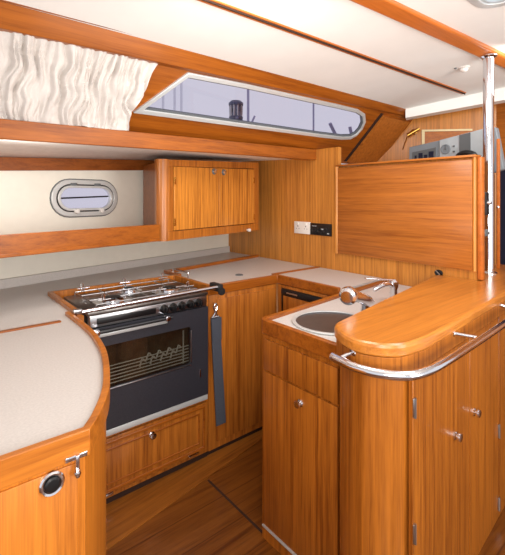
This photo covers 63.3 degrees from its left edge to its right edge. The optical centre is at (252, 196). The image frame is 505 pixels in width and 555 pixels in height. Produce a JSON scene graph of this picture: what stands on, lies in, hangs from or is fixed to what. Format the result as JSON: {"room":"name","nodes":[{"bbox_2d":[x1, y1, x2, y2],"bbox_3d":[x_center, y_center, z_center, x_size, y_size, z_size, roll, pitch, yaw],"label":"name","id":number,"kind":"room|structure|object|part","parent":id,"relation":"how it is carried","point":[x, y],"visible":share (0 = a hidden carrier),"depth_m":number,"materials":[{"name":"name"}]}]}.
{"room":"ship interior","nodes":[
{"label":"ship interior","id":0,"kind":"room"},
{"bbox_2d":[0,170,228,278],"bbox_3d":[-1.282,0.300,2.420,0.001,1.260,3.594,0,0,37],"label":"wall","id":1,"kind":"structure","parent":0,"point":[25,206],"depth_m":2.58,"materials":[{"name":"white paint"}]},
{"bbox_2d":[0,157,153,170],"bbox_3d":[-1.399,-0.182,2.251,0.020,0.247,3.183,0,0,37],"label":"trim","id":2,"kind":"structure","parent":1,"relation":"attached to","point":[6,163],"depth_m":2.55,"materials":[{"name":"brown wood"}]},
{"bbox_2d":[0,224,159,257],"bbox_3d":[-1.225,0.208,1.986,0.606,0.097,2.025,0,0,37],"label":"shelf","id":3,"kind":"object","parent":1,"relation":"attached to","point":[22,244],"visible":1,"depth_m":1.97,"materials":[{"name":"brown wood"}]},
{"bbox_2d":[49,179,117,217],"bbox_3d":[-1.076,0.007,2.666,0.054,0.246,0.474,0,0,37],"label":"window","id":4,"kind":"structure","parent":1,"relation":"in","point":[59,187],"depth_m":2.64,"materials":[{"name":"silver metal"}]},
{"bbox_3d":[-1.085,0.007,2.672,0.032,0.160,0.386,0,0,37],"label":"frame","id":5,"kind":"part","parent":4,"relation":"part of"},
{"bbox_2d":[143,159,258,240],"bbox_3d":[-0.457,-0.005,2.968,0.592,0.535,1.022,0,0,34],"label":"locker","id":6,"kind":"object","parent":1,"relation":"attached to","point":[187,199],"visible":0.99,"depth_m":2.74,"materials":[{"name":"brown wood"}]},
{"bbox_3d":[-0.551,0.018,2.450,0.100,0.487,0.060,0,0,34],"label":"rounded post","id":7,"kind":"part","parent":6,"relation":"part of","materials":[{"name":"brown wood"}]},
{"bbox_3d":[-0.357,0.002,2.652,0.014,0.400,0.424,0,0,34],"label":"door","id":8,"kind":"part","parent":6,"relation":"part of","materials":[{"name":"brown wood"}]},
{"bbox_3d":[-0.115,-0.006,3.006,0.014,0.416,0.428,0,0,34],"label":"door","id":9,"kind":"part","parent":6,"relation":"part of","materials":[{"name":"brown wood"}]},
{"bbox_2d":[0,139,286,160],"bbox_3d":[-1.143,-0.229,2.212,3.527,0.192,1.066,0,0,-43],"label":"ceiling","id":10,"kind":"structure","parent":0,"point":[8,148],"depth_m":2.46,"materials":[{"name":"white paint"}]},
{"bbox_2d":[81,65,412,163],"bbox_3d":[-0.459,-0.470,2.090,4.350,0.400,0.360,0,0,-40],"label":"wall","id":11,"kind":"structure","parent":0,"point":[161,77],"depth_m":2.42,"materials":[{"name":"brown wood"}]},
{"bbox_2d":[0,31,157,130],"bbox_3d":[-1.054,-0.461,1.502,1.486,0.343,0.185,0,0,-40],"label":"window curtain","id":12,"kind":"object","parent":11,"relation":"hanging from","point":[42,80],"visible":1,"depth_m":1.72,"materials":[{"name":"white fabric"}]},
{"bbox_2d":[0,119,315,159],"bbox_3d":[-0.802,-0.271,1.799,3.458,0.147,0.022,0,0,-43],"label":"trim","id":13,"kind":"structure","parent":11,"relation":"attached to","point":[18,130],"depth_m":1.99,"materials":[{"name":"brown wood"}]},
{"bbox_2d":[0,0,405,115],"bbox_3d":[-0.688,-0.677,1.700,5.100,0.170,0.181,0,0,-40],"label":"trim","id":14,"kind":"structure","parent":11,"relation":"attached to","point":[14,17],"depth_m":1.83,"materials":[{"name":"brown wood"}]},
{"bbox_2d":[133,72,365,139],"bbox_3d":[0.145,-0.527,2.529,1.768,0.223,0.205,0,0,-40],"label":"window","id":15,"kind":"structure","parent":11,"relation":"in","point":[145,109],"depth_m":2.36,"materials":[{"name":"metal"}]},
{"bbox_2d":[344,113,382,160],"bbox_3d":[0.862,-0.459,3.189,0.317,0.343,0.032,0,0,42],"label":"trim","id":16,"kind":"structure","parent":11,"relation":"attached to","point":[381,114],"depth_m":3.18,"materials":[{"name":"black"}]},
{"bbox_2d":[347,115,409,162],"bbox_3d":[1.018,-0.448,3.316,0.410,0.343,0.312,0,0,-40],"label":"panel","id":17,"kind":"object","parent":11,"relation":"attached to","point":[387,130],"depth_m":3.29,"materials":[{"name":"brown wood"}]},
{"bbox_2d":[405,87,504,119],"bbox_3d":[1.611,-0.743,3.077,0.865,0.255,0.112,0,0,21],"label":"trim","id":18,"kind":"structure","parent":11,"relation":"attached to","point":[474,100],"depth_m":3.08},
{"bbox_2d":[6,0,504,108],"bbox_3d":[0.681,-0.738,0.432,5.600,0.235,3.600,0,0,-40],"label":"ceiling","id":19,"kind":"structure","parent":0,"point":[195,26],"depth_m":1.94,"materials":[{"name":"white paint"}]},
{"bbox_2d":[197,0,465,94],"bbox_3d":[-0.423,-0.755,1.362,5.080,0.025,0.030,0,0,-40],"label":"trim","id":20,"kind":"structure","parent":19,"relation":"attached to","point":[215,3],"depth_m":1.95,"materials":[{"name":"brown wood"}]},
{"bbox_2d":[350,0,504,67],"bbox_3d":[0.811,-0.832,1.925,3.306,0.077,0.080,0,0,-37],"label":"trim","id":21,"kind":"structure","parent":19,"relation":"attached to","point":[392,9],"depth_m":1.93,"materials":[{"name":"brown wood"}]},
{"bbox_2d":[454,65,469,72],"bbox_3d":[1.287,-0.781,2.508,0.092,0.033,0.072,0,0,-40],"label":"recessed light","id":22,"kind":"object","parent":19,"relation":"in","point":[464,68],"visible":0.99,"depth_m":2.50,"materials":[{"name":"white plastic"}]},
{"bbox_2d":[467,0,504,8],"bbox_3d":[1.002,-0.859,1.402,0.640,0.052,0.640,0,0,-40],"label":"window","id":23,"kind":"structure","parent":19,"relation":"attached to","point":[486,4],"depth_m":1.77,"materials":[{"name":"metal"}]},
{"bbox_2d":[106,440,504,554],"bbox_3d":[0.560,1.445,0.656,5.700,0.030,4.300,0,0,-40],"label":"floor","id":24,"kind":"structure","parent":0,"point":[202,521],"depth_m":1.79,"materials":[{"name":"brown wood"}]},
{"bbox_2d":[0,422,105,554],"bbox_3d":[-0.713,0.981,0.860,0.707,0.899,1.718,0,0,15],"label":"base cabinet","id":25,"kind":"object","parent":24,"relation":"on","point":[61,510],"visible":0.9,"depth_m":0.83,"materials":[{"name":"brown wood"}]},
{"bbox_3d":[-0.795,0.966,0.503,1.112,0.828,0.010,0,0,-40],"label":"door","id":26,"kind":"part","parent":25,"relation":"part of","materials":[{"name":"brown wood"}]},
{"bbox_2d":[0,246,379,488],"bbox_3d":[-0.634,0.500,1.875,1.685,0.090,3.560,0,0,37],"label":"countertop","id":27,"kind":"structure","parent":25,"relation":"on","point":[55,368],"depth_m":1.42,"materials":[{"name":"laminate"}]},
{"bbox_2d":[63,273,207,436],"bbox_3d":[-0.593,0.768,2.144,0.633,0.645,0.426,0,0,-40],"label":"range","id":28,"kind":"object","parent":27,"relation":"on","point":[157,350],"visible":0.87,"depth_m":2.03,"materials":[{"name":"black metal"}]},
{"bbox_3d":[-0.690,0.503,2.023,0.191,0.017,0.191,0,0,-40],"label":"burner","id":29,"kind":"part","parent":28,"relation":"part of","materials":[{"name":"metal"}]},
{"bbox_3d":[-0.673,0.503,2.232,0.139,0.017,0.139,0,0,-40],"label":"burner","id":30,"kind":"part","parent":28,"relation":"part of","materials":[{"name":"metal"}]},
{"bbox_2d":[63,281,207,316],"bbox_3d":[-0.606,0.521,2.160,0.633,0.018,0.385,0,0,-40],"label":"cooktop","id":31,"kind":"object","parent":28,"relation":"in","point":[77,301],"depth_m":2.09,"materials":[{"name":"metal"}]},
{"bbox_2d":[82,306,207,430],"bbox_3d":[-0.591,0.810,2.143,0.623,0.560,0.421,0,0,-40],"label":"oven","id":32,"kind":"object","parent":28,"relation":"in","point":[158,355],"depth_m":2.01,"materials":[{"name":"metal"}]},
{"bbox_3d":[-0.494,0.557,2.026,0.615,0.055,0.034,0,0,-40],"label":"control panel","id":33,"kind":"part","parent":28,"relation":"part of","materials":[{"name":"metal"}]},
{"bbox_3d":[-0.431,0.558,2.032,0.042,0.041,0.038,0,0,-40],"label":"control knob","id":34,"kind":"part","parent":28,"relation":"part of","materials":[{"name":"black plastic"}]},
{"bbox_3d":[-0.455,0.503,2.243,0.191,0.017,0.191,0,0,-40],"label":"burner","id":35,"kind":"part","parent":28,"relation":"part of","materials":[{"name":"metal"}]},
{"bbox_3d":[-0.392,0.558,2.064,0.042,0.041,0.038,0,0,-40],"label":"control knob","id":36,"kind":"part","parent":28,"relation":"part of","materials":[{"name":"black plastic"}]},
{"bbox_3d":[-0.354,0.558,2.096,0.042,0.041,0.038,0,0,-40],"label":"control knob","id":37,"kind":"part","parent":28,"relation":"part of","materials":[{"name":"black plastic"}]},
{"bbox_3d":[-0.315,0.558,2.127,0.042,0.041,0.038,0,0,-40],"label":"control knob","id":38,"kind":"part","parent":28,"relation":"part of","materials":[{"name":"black plastic"}]},
{"bbox_3d":[-0.277,0.558,2.159,0.042,0.041,0.038,0,0,-40],"label":"control knob","id":39,"kind":"part","parent":28,"relation":"part of","materials":[{"name":"black plastic"}]},
{"bbox_2d":[73,282,224,314],"bbox_3d":[-0.475,0.496,1.990,0.774,0.057,0.101,0,0,-40],"label":"rail","id":40,"kind":"object","parent":27,"relation":"attached to","point":[215,286],"visible":1,"depth_m":1.94,"materials":[{"name":"metal"}]},
{"bbox_2d":[172,269,188,277],"bbox_3d":[-0.452,0.482,2.576,0.011,0.046,0.188,0,0,-42],"label":"guard rail","id":41,"kind":"object","parent":27,"relation":"on","point":[172,269],"visible":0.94,"depth_m":2.56,"materials":[{"name":"metal"}]},
{"bbox_2d":[82,295,207,503],"bbox_3d":[-0.609,0.978,2.119,0.735,0.896,0.355,0,0,-40],"label":"base cabinet","id":42,"kind":"object","parent":24,"relation":"on","point":[140,455],"visible":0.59,"depth_m":2.03,"materials":[{"name":"brown wood"}]},
{"bbox_3d":[-0.488,1.168,2.006,0.030,0.030,0.027,0,0,-40],"label":"knob","id":43,"kind":"part","parent":42,"relation":"part of","materials":[{"name":"metal"}]},
{"bbox_3d":[-0.488,1.241,2.027,0.533,0.166,0.007,0,0,-40],"label":"moulding","id":44,"kind":"part","parent":42,"relation":"part of","materials":[{"name":"brown wood"}]},
{"bbox_3d":[-0.488,1.241,2.026,0.601,0.234,0.009,0,0,-40],"label":"moulding","id":45,"kind":"part","parent":42,"relation":"part of","materials":[{"name":"brown wood"}]},
{"bbox_2d":[207,480,261,532],"bbox_3d":[0.266,1.429,1.476,0.010,0.002,1.540,0,0,-40],"label":"trim","id":46,"kind":"structure","parent":24,"relation":"on","point":[209,481],"depth_m":1.89,"materials":[{"name":"black"}]},
{"bbox_2d":[207,284,276,454],"bbox_3d":[-0.172,0.985,2.570,0.510,0.883,0.416,0,0,-40],"label":"base cabinet","id":47,"kind":"object","parent":24,"relation":"on","point":[241,312],"visible":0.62,"depth_m":2.38,"materials":[{"name":"brown wood"}]},
{"bbox_2d":[210,302,225,425],"bbox_3d":[-0.188,0.922,2.269,0.100,0.685,0.027,0,0,-40],"label":"strap","id":48,"kind":"object","parent":47,"relation":"hanging from","point":[216,321],"visible":1,"depth_m":2.26,"materials":[{"name":"fabric"}]},
{"bbox_2d":[262,333,339,554],"bbox_3d":[0.394,0.999,1.755,0.649,0.862,0.403,0,0,-40],"label":"base cabinet","id":49,"kind":"object","parent":24,"relation":"on","point":[301,387],"visible":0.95,"depth_m":1.54,"materials":[{"name":"brown wood"}]},
{"bbox_3d":[0.172,0.775,1.535,0.025,0.028,0.028,0,0,-40],"label":"knob","id":50,"kind":"part","parent":49,"relation":"part of","materials":[{"name":"metal"}]},
{"bbox_3d":[0.172,0.652,1.561,0.010,0.125,0.386,0,0,-40],"label":"drawer","id":51,"kind":"part","parent":49,"relation":"part of","materials":[{"name":"brown wood"}]},
{"bbox_2d":[262,280,410,358],"bbox_3d":[0.553,0.538,1.972,0.416,0.060,1.182,0,0,44],"label":"countertop","id":52,"kind":"structure","parent":49,"relation":"on","point":[279,325],"depth_m":1.72,"materials":[{"name":"laminate"}]},
{"bbox_2d":[292,310,353,335],"bbox_3d":[0.331,0.594,1.714,0.332,0.152,0.332,0,0,-40],"label":"sink","id":53,"kind":"object","parent":52,"relation":"in","point":[323,322],"visible":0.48,"depth_m":1.74,"materials":[{"name":"metal"}]},
{"bbox_2d":[339,286,374,311],"bbox_3d":[0.441,0.437,1.702,0.073,0.176,0.289,0,0,33],"label":"mixer tap","id":54,"kind":"object","parent":52,"relation":"on","point":[348,295],"visible":0.8,"depth_m":1.60,"materials":[{"name":"metal"}]},
{"bbox_3d":[0.459,0.427,1.714,0.050,0.114,0.236,0,0,35],"label":"spout","id":55,"kind":"part","parent":54,"relation":"part of","materials":[{"name":"metal"}]},
{"bbox_2d":[365,278,398,296],"bbox_3d":[0.652,0.462,2.020,0.190,0.126,0.090,0,0,-21],"label":"tap","id":56,"kind":"object","parent":52,"relation":"on","point":[393,284],"visible":0.84,"depth_m":2.03,"materials":[{"name":"metal"}]},
{"bbox_3d":[0.626,0.408,2.035,0.142,0.019,0.017,0,0,-9],"label":"lever","id":57,"kind":"part","parent":56,"relation":"part of","materials":[{"name":"metal"}]},
{"bbox_3d":[0.638,0.435,1.995,0.150,0.038,0.031,0,0,-40],"label":"spout","id":58,"kind":"part","parent":56,"relation":"part of","materials":[{"name":"metal"}]},
{"bbox_2d":[278,284,328,311],"bbox_3d":[0.466,0.972,2.560,0.494,0.856,0.418,0,0,-40],"label":"base cabinet","id":59,"kind":"object","parent":24,"relation":"on","point":[289,297],"visible":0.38,"depth_m":2.46,"materials":[{"name":"brown wood"}]},
{"bbox_3d":[0.287,0.667,2.404,0.005,0.125,0.305,0,0,-40],"label":"vent panel","id":60,"kind":"part","parent":59,"relation":"part of","materials":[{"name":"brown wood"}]},
{"bbox_2d":[329,301,504,554],"bbox_3d":[0.979,0.946,1.852,1.953,0.969,0.504,0,0,-44],"label":"bar cabinet","id":61,"kind":"object","parent":24,"relation":"on","point":[422,461],"depth_m":1.30,"materials":[{"name":"brown wood"}]},
{"bbox_3d":[0.743,0.485,1.515,1.127,0.047,0.258,0,0,-40],"label":"bar handrail","id":62,"kind":"part","parent":61,"relation":"part of","materials":[{"name":"silver metal"}]},
{"bbox_2d":[334,264,504,356],"bbox_3d":[0.952,0.450,1.934,1.892,0.040,0.389,0,0,-44],"label":"countertop","id":63,"kind":"structure","parent":61,"relation":"on","point":[414,319],"depth_m":1.50,"materials":[{"name":"brown wood"}]},
{"bbox_2d":[479,53,497,274],"bbox_3d":[1.332,-0.182,2.314,0.090,1.225,0.090,0,0,-40],"label":"support pole","id":64,"kind":"object","parent":63,"relation":"on","point":[488,59],"visible":0.77,"depth_m":2.29,"materials":[{"name":"metal"}]},
{"bbox_2d":[496,139,499,268],"bbox_3d":[1.467,0.040,2.450,0.020,0.780,0.058,0,0,35],"label":"door frame","id":65,"kind":"structure","parent":63,"relation":"on","point":[498,140],"depth_m":2.46,"materials":[{"name":"brown wood"}]},
{"bbox_3d":[0.642,0.955,1.387,0.484,0.850,0.015,0,0,-44],"label":"door","id":66,"kind":"part","parent":61,"relation":"part of","materials":[{"name":"brown wood"}]},
{"bbox_3d":[0.721,0.840,1.436,0.030,0.030,0.024,0,0,-40],"label":"knob","id":67,"kind":"part","parent":61,"relation":"part of","materials":[{"name":"metal"}]},
{"bbox_3d":[0.863,0.830,1.575,0.030,0.030,0.024,0,0,-40],"label":"knob","id":68,"kind":"part","parent":61,"relation":"part of","materials":[{"name":"metal"}]},
{"bbox_3d":[0.951,0.955,1.688,0.368,0.850,0.015,0,0,-44],"label":"door","id":69,"kind":"part","parent":61,"relation":"part of","materials":[{"name":"brown wood"}]},
{"bbox_3d":[1.213,0.955,1.944,0.356,0.850,0.015,0,0,-44],"label":"door","id":70,"kind":"part","parent":61,"relation":"part of","materials":[{"name":"brown wood"}]},
{"bbox_2d":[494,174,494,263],"bbox_3d":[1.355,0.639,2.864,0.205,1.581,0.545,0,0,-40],"label":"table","id":71,"kind":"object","parent":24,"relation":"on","point":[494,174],"visible":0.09,"depth_m":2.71,"materials":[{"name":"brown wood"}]},
{"bbox_2d":[409,141,438,158],"bbox_3d":[1.236,-0.272,2.937,0.055,0.239,0.230,0,0,-40],"label":"radio","id":72,"kind":"object","parent":71,"relation":"on","point":[428,150],"visible":0.35,"depth_m":2.91,"materials":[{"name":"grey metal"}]},
{"bbox_2d":[439,127,504,172],"bbox_3d":[1.429,-0.295,2.680,0.065,0.285,0.406,0,0,-40],"label":"control panel","id":73,"kind":"object","parent":71,"relation":"on","point":[473,141],"visible":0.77,"depth_m":2.67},
{"bbox_2d":[456,150,477,155],"bbox_3d":[1.387,-0.246,2.659,0.058,0.113,0.146,0,0,-40],"label":"handset","id":74,"kind":"object","parent":73,"relation":"attached to","point":[465,152],"visible":0.25,"depth_m":2.63,"materials":[{"name":"black plastic"}]},
{"bbox_2d":[229,147,478,312],"bbox_3d":[0.479,0.542,2.980,0.030,1.775,2.190,0,0,-40],"label":"wall","id":75,"kind":"structure","parent":0,"point":[290,190],"depth_m":3.04,"materials":[{"name":"brown wood"}]},
{"bbox_2d":[106,430,261,549],"bbox_3d":[-0.458,1.428,1.852,2.850,0.004,0.560,0,0,-40],"label":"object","id":76,"kind":"structure","parent":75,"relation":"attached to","point":[125,514],"depth_m":1.98,"materials":[{"name":"brown wood"}]},
{"bbox_2d":[294,221,310,233],"bbox_3d":[0.371,0.230,3.073,0.016,0.090,0.160,0,0,-40],"label":"wall socket","id":77,"kind":"object","parent":75,"relation":"attached to","point":[299,227],"visible":1,"depth_m":3.06,"materials":[{"name":"white plastic"}]},
{"bbox_2d":[310,223,331,235],"bbox_3d":[0.488,0.233,2.932,0.016,0.085,0.195,0,0,-40],"label":"switch panel","id":78,"kind":"object","parent":75,"relation":"attached to","point":[315,228],"visible":1,"depth_m":2.92,"materials":[{"name":"black plastic"}]},
{"bbox_2d":[335,154,484,279],"bbox_3d":[0.880,0.104,2.469,0.068,0.647,0.942,0,0,-40],"label":"panel","id":79,"kind":"object","parent":75,"relation":"attached to","point":[425,212],"visible":0.99,"depth_m":2.36,"materials":[{"name":"brown wood"}]},
{"bbox_3d":[0.880,-0.213,2.470,0.068,0.012,0.907,0,0,-40],"label":"cap rail","id":80,"kind":"part","parent":79,"relation":"part of","materials":[{"name":"brown wood"}]},
{"bbox_3d":[1.184,0.111,2.124,0.038,0.635,0.024,0,0,-40],"label":"post","id":81,"kind":"part","parent":79,"relation":"part of","materials":[{"name":"brown wood"}]},
{"bbox_2d":[485,192,491,214],"bbox_3d":[1.223,0.035,2.140,0.040,0.120,0.044,0,0,-40],"label":"latch","id":82,"kind":"object","parent":79,"relation":"attached to","point":[487,202],"depth_m":2.13,"materials":[{"name":"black metal"}]},
{"bbox_2d":[434,270,442,275],"bbox_3d":[1.031,0.422,2.276,0.012,0.036,0.047,0,0,-40],"label":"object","id":83,"kind":"object","parent":75,"relation":"attached to","point":[437,272],"visible":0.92,"depth_m":2.27,"materials":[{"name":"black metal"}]},
{"bbox_2d":[377,104,495,263],"bbox_3d":[1.426,0.330,3.333,0.958,2.200,0.001,0,0,26],"label":"wall","id":84,"kind":"structure","parent":0,"point":[472,118],"depth_m":3.31,"materials":[{"name":"brown wood"}]},
{"bbox_2d":[402,127,419,149],"bbox_3d":[1.300,-0.479,3.363,0.139,0.172,0.055,0,0,23],"label":"reading lamp","id":85,"kind":"object","parent":84,"relation":"attached to","point":[413,131],"visible":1,"depth_m":3.34,"materials":[{"name":"gold metal"}]},
{"bbox_3d":[1.310,-0.527,3.345,0.105,0.078,0.039,0,0,29],"label":"lamp shade","id":86,"kind":"part","parent":85,"relation":"part of","materials":[{"name":"gold metal"}]},
{"bbox_2d":[422,129,472,143],"bbox_3d":[1.544,-0.334,3.263,0.363,0.427,0.022,0,0,26],"label":"picture frame","id":87,"kind":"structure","parent":84,"relation":"in","point":[428,136],"depth_m":3.28,"materials":[{"name":"brown wood"}]},
{"bbox_2d":[496,103,504,158],"bbox_3d":[2.500,0.280,2.579,0.020,2.300,2.000,0,0,-40],"label":"wall","id":88,"kind":"structure","parent":0,"point":[500,108],"depth_m":3.22,"materials":[{"name":"brown wood"}]},
{"bbox_2d":[496,170,504,264],"bbox_3d":[2.215,0.580,2.863,0.020,1.700,1.000,0,0,-40],"label":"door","id":89,"kind":"structure","parent":88,"relation":"in","point":[502,173],"depth_m":3.18,"materials":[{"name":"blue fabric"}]},
{"label":"outside","id":90,"kind":"structure","parent":0,"visible":0},
{"bbox_2d":[61,196,107,198],"bbox_3d":[-1.226,0.001,3.059,0.012,0.054,1.136,0,0,36],"label":"guard line","id":91,"kind":"object","parent":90,"point":[84,196],"visible":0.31,"depth_m":3.03,"materials":[{"name":"grey metal"}]},
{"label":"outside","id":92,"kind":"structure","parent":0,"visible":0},
{"bbox_2d":[162,82,182,111],"bbox_3d":[-2.054,-2.670,7.994,2.200,3.800,0.650,0,0,-40],"label":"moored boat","id":93,"kind":"object","parent":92,"point":[181,84],"visible":0.02,"depth_m":8.06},
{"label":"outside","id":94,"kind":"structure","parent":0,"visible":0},
{"bbox_3d":[-0.861,-0.323,3.010,6.500,0.015,1.460,0,0,-39],"label":"trim","id":95,"kind":"structure","parent":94,"visible":0},
{"bbox_2d":[229,100,242,119],"bbox_3d":[-0.117,-0.504,2.885,0.109,0.348,0.109,0,0,-40],"label":"winch","id":96,"kind":"object","parent":95,"relation":"on","point":[235,106],"visible":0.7,"depth_m":2.85,"materials":[{"name":"metal"}]},
{"bbox_2d":[247,89,248,120],"bbox_3d":[-0.041,-1.020,3.854,0.022,1.500,0.022,0,0,-17],"label":"wire","id":97,"kind":"object","parent":95,"relation":"on","point":[247,89],"visible":0.02,"depth_m":3.84,"materials":[{"name":"grey metal"}]},
{"bbox_2d":[329,122,335,132],"bbox_3d":[0.833,-0.520,3.926,0.304,0.360,0.032,0,0,-40],"label":"frame bar","id":98,"kind":"object","parent":95,"relation":"on","point":[330,123],"visible":0.35,"depth_m":3.85,"materials":[{"name":"grey metal"}]}
]}

